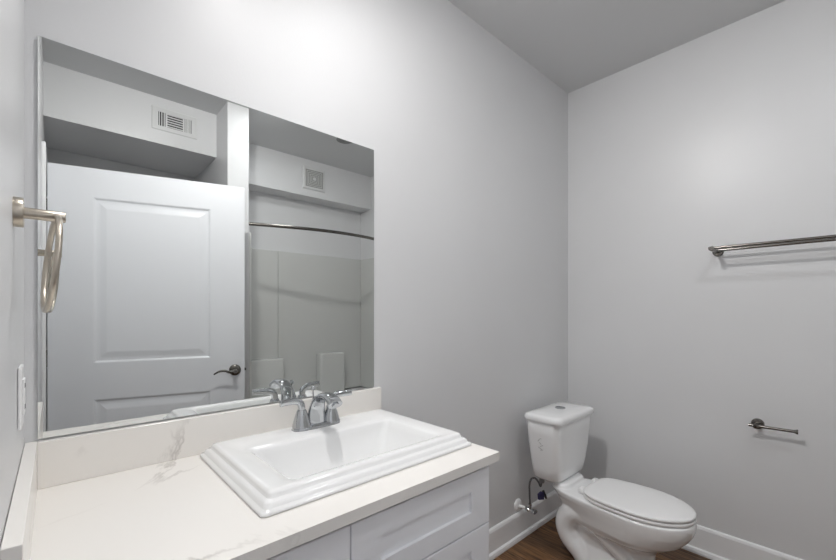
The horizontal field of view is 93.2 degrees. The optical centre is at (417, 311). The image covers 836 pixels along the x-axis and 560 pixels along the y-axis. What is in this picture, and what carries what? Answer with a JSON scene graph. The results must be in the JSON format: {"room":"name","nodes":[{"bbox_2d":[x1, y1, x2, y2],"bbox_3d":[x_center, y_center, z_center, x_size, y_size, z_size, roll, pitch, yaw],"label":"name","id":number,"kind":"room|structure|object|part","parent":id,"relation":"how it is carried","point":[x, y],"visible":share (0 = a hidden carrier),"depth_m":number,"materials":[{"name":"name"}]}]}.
{"room":"bathroom","nodes":[
{"label":"bathroom","id":0,"kind":"room"},
{"bbox_2d":[0,0,23,546],"bbox_3d":[-0.047,-0.090,-0.100,0.100,2.700,2.590,0,0,-42],"label":"wall","id":1,"kind":"structure","parent":0,"point":[11,11],"depth_m":0.62,"materials":[{"name":"paint"}]},
{"bbox_2d":[17,364,25,430],"bbox_3d":[-0.753,0.160,0.752,0.009,0.116,0.072,0,0,-42],"label":"wall outlet","id":2,"kind":"object","parent":1,"relation":"attached to","point":[21,384],"visible":1,"depth_m":0.72,"materials":[{"name":"white plastic"}]},
{"bbox_2d":[22,377,25,414],"bbox_3d":[-0.751,0.160,0.754,0.003,0.068,0.034,0,0,-43],"label":"receptacle","id":3,"kind":"object","parent":2,"relation":"attached to","point":[23,378],"depth_m":0.74,"materials":[{"name":"grey plastic"}]},
{"bbox_2d":[12,196,65,312],"bbox_3d":[-0.653,-0.096,0.684,0.066,0.195,0.173,0,0,-42],"label":"towel ring","id":4,"kind":"object","parent":1,"relation":"attached to","point":[20,212],"visible":1,"depth_m":0.67,"materials":[{"name":"silver metal"}]},
{"bbox_3d":[-0.672,-0.168,0.666,0.012,0.050,0.050,0,0,-43],"label":"wall plate","id":5,"kind":"part","parent":4,"relation":"part of","materials":[{"name":"silver metal"}]},
{"bbox_3d":[-0.648,-0.168,0.688,0.054,0.019,0.019,0,0,-43],"label":"post","id":6,"kind":"part","parent":4,"relation":"part of","materials":[{"name":"silver metal"}]},
{"bbox_2d":[24,0,567,528],"bbox_3d":[0.018,-0.090,1.784,2.740,2.700,0.100,0,0,-42],"label":"wall","id":7,"kind":"structure","parent":0,"point":[468,139],"depth_m":1.71,"materials":[{"name":"paint"}]},
{"bbox_2d":[38,36,373,438],"bbox_3d":[-0.520,-0.170,1.219,0.941,0.918,0.006,0,0,-42],"label":"mirror","id":8,"kind":"object","parent":7,"relation":"attached to","point":[218,253],"visible":1,"depth_m":1.09,"materials":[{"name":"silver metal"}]},
{"bbox_2d":[37,387,380,488],"bbox_3d":[-0.505,0.347,1.222,0.968,0.106,0.019,0,0,-43],"label":"backsplash","id":9,"kind":"structure","parent":7,"relation":"attached to","point":[61,460],"depth_m":1.04,"materials":[{"name":"stone"}]},
{"bbox_2d":[489,490,560,559],"bbox_3d":[0.418,1.188,2.064,1.570,0.143,0.028,0,0,-42],"label":"baseboard","id":10,"kind":"structure","parent":7,"relation":"attached to","point":[504,535],"depth_m":2.20,"materials":[{"name":"white paint"}]},
{"bbox_2d":[514,498,536,514],"bbox_3d":[0.594,1.077,2.168,0.068,0.068,0.112,0,0,-42],"label":"water supply valve","id":11,"kind":"object","parent":7,"relation":"attached to","point":[518,504],"visible":1,"depth_m":2.19,"materials":[{"name":"silver metal"}]},
{"bbox_2d":[528,477,544,503],"bbox_3d":[0.646,0.971,2.153,0.084,0.145,0.038,0,0,21],"label":"supply hose","id":12,"kind":"object","parent":11,"relation":"attached to","point":[540,481],"visible":0.93,"depth_m":2.15,"materials":[{"name":"grey plastic"}]},
{"bbox_2d":[537,490,546,499],"bbox_3d":[0.678,0.999,2.158,0.061,0.047,0.017,0,0,-23],"label":"tag","id":13,"kind":"object","parent":12,"relation":"attached to","point":[541,494],"visible":1,"depth_m":2.15,"materials":[{"name":"blue plastic"}]},
{"bbox_2d":[493,516,710,559],"bbox_3d":[0.450,1.285,0.423,3.940,0.050,2.690,0,0,-42],"label":"floor","id":14,"kind":"structure","parent":0,"point":[545,543],"depth_m":2.08,"materials":[{"name":"brown wood"}]},
{"bbox_2d":[266,466,488,559],"bbox_3d":[-0.331,0.844,1.011,0.958,0.833,0.543,0,0,-42],"label":"vanity cabinet","id":15,"kind":"object","parent":14,"relation":"on","point":[447,521],"visible":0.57,"depth_m":0.97,"materials":[{"name":"white paint"}]},
{"bbox_2d":[0,387,499,559],"bbox_3d":[-0.325,0.359,1.010,0.988,0.131,0.575,0,0,-42],"label":"countertop","id":16,"kind":"structure","parent":15,"relation":"on","point":[143,491],"depth_m":0.84,"materials":[{"name":"stone"}]},
{"bbox_2d":[279,386,351,431],"bbox_3d":[-0.316,0.301,1.249,0.185,0.126,0.184,0,0,2],"label":"faucet","id":17,"kind":"object","parent":16,"relation":"on","point":[318,416],"visible":1,"depth_m":1.22,"materials":[{"name":"silver metal"}]},
{"bbox_3d":[-0.382,0.283,1.200,0.021,0.045,0.083,0,0,43],"label":"lever","id":18,"kind":"part","parent":17,"relation":"part of","materials":[{"name":"silver metal"}]},
{"bbox_3d":[-0.360,0.328,1.223,0.056,0.052,0.052,0,0,-43],"label":"handle","id":19,"kind":"part","parent":17,"relation":"part of","materials":[{"name":"silver metal"}]},
{"bbox_3d":[-0.338,0.296,1.275,0.015,0.116,0.015,0,0,-43],"label":"lift rod","id":20,"kind":"part","parent":17,"relation":"part of","materials":[{"name":"silver metal"}]},
{"bbox_3d":[-0.289,0.301,1.221,0.072,0.109,0.150,0,0,-43],"label":"spout","id":21,"kind":"part","parent":17,"relation":"part of","materials":[{"name":"silver metal"}]},
{"bbox_3d":[-0.285,0.328,1.292,0.056,0.052,0.052,0,0,-43],"label":"handle","id":22,"kind":"part","parent":17,"relation":"part of","materials":[{"name":"silver metal"}]},
{"bbox_3d":[-0.260,0.283,1.312,0.083,0.045,0.021,0,0,-38],"label":"lever","id":23,"kind":"part","parent":17,"relation":"part of","materials":[{"name":"silver metal"}]},
{"bbox_2d":[200,409,471,516],"bbox_3d":[-0.221,0.435,1.143,0.632,0.144,0.456,0,0,-42],"label":"sink","id":24,"kind":"object","parent":16,"relation":"in","point":[276,471],"visible":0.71,"depth_m":1.09,"materials":[{"name":"white ceramic"}]},
{"bbox_3d":[-0.327,0.793,0.661,0.488,0.703,0.020,0,0,-43],"label":"door","id":25,"kind":"part","parent":15,"relation":"part of","materials":[{"name":"white paint"}]},
{"bbox_3d":[0.026,0.520,0.985,0.464,0.157,0.020,0,0,-43],"label":"drawer","id":26,"kind":"part","parent":15,"relation":"part of","materials":[{"name":"white paint"}]},
{"bbox_3d":[0.026,0.737,0.985,0.464,0.267,0.020,0,0,-43],"label":"drawer","id":27,"kind":"part","parent":15,"relation":"part of","materials":[{"name":"white paint"}]},
{"bbox_2d":[524,402,696,559],"bbox_3d":[0.963,0.907,1.992,0.426,0.764,0.742,0,0,-42],"label":"toilet","id":28,"kind":"object","parent":14,"relation":"on","point":[603,518],"visible":1,"depth_m":1.95,"materials":[{"name":"white ceramic"}]},
{"bbox_3d":[0.783,0.733,2.188,0.402,0.326,0.194,0,0,-43],"label":"tank","id":29,"kind":"part","parent":28,"relation":"part of","materials":[{"name":"white ceramic"}]},
{"bbox_3d":[0.785,0.551,2.186,0.426,0.042,0.216,0,0,-43],"label":"tank lid","id":30,"kind":"part","parent":28,"relation":"part of","materials":[{"name":"white ceramic"}]},
{"bbox_3d":[0.984,1.092,1.937,0.345,0.395,0.632,0,0,-43],"label":"bowl","id":31,"kind":"part","parent":28,"relation":"part of","materials":[{"name":"white ceramic"}]},
{"bbox_3d":[1.044,0.907,1.872,0.338,0.016,0.456,0,0,-43],"label":"seat","id":32,"kind":"part","parent":28,"relation":"part of","materials":[{"name":"white plastic"}]},
{"bbox_3d":[1.044,0.886,1.872,0.336,0.020,0.454,0,0,-43],"label":"seat lid","id":33,"kind":"part","parent":28,"relation":"part of","materials":[{"name":"white plastic"}]},
{"bbox_2d":[448,0,785,92],"bbox_3d":[0.450,-1.465,0.423,3.940,0.050,2.690,0,0,-42],"label":"ceiling","id":34,"kind":"structure","parent":0,"point":[575,44],"depth_m":2.00,"materials":[{"name":"white paint"}]},
{"bbox_2d":[568,0,835,559],"bbox_3d":[1.900,-0.090,1.684,0.100,2.700,2.590,0,0,-42],"label":"wall","id":35,"kind":"structure","parent":0,"point":[726,135],"depth_m":2.01,"materials":[{"name":"paint"}]},
{"bbox_2d":[682,524,802,559],"bbox_3d":[1.534,1.188,1.988,0.028,0.143,1.592,0,0,-42],"label":"baseboard","id":36,"kind":"structure","parent":35,"relation":"attached to","point":[709,543],"depth_m":1.98,"materials":[{"name":"white paint"}]},
{"bbox_2d":[708,235,835,255],"bbox_3d":[1.681,-0.307,1.739,0.148,0.048,0.658,0,0,-42],"label":"towel bar","id":37,"kind":"object","parent":35,"relation":"attached to","point":[717,250],"visible":1,"depth_m":1.79,"materials":[{"name":"grey metal"}]},
{"bbox_3d":[1.474,-0.307,1.964,0.148,0.048,0.048,0,0,-43],"label":"post","id":38,"kind":"part","parent":37,"relation":"part of","materials":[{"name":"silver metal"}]},
{"bbox_3d":[1.694,-0.307,1.751,0.014,0.014,0.610,0,0,-43],"label":"rail","id":39,"kind":"part","parent":37,"relation":"part of","materials":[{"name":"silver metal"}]},
{"bbox_2d":[748,418,797,434],"bbox_3d":[1.647,0.536,1.833,0.071,0.050,0.170,0,0,-42],"label":"toilet paper holder","id":40,"kind":"object","parent":35,"relation":"attached to","point":[756,423],"visible":1,"depth_m":1.84,"materials":[{"name":"grey metal"}]},
{"bbox_3d":[1.608,0.536,1.878,0.068,0.050,0.050,0,0,-43],"label":"post","id":41,"kind":"part","parent":40,"relation":"part of","materials":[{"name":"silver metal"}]},
{"bbox_3d":[1.625,0.534,1.821,0.014,0.017,0.158,0,0,-43],"label":"arm","id":42,"kind":"part","parent":40,"relation":"part of","materials":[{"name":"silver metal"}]}
]}

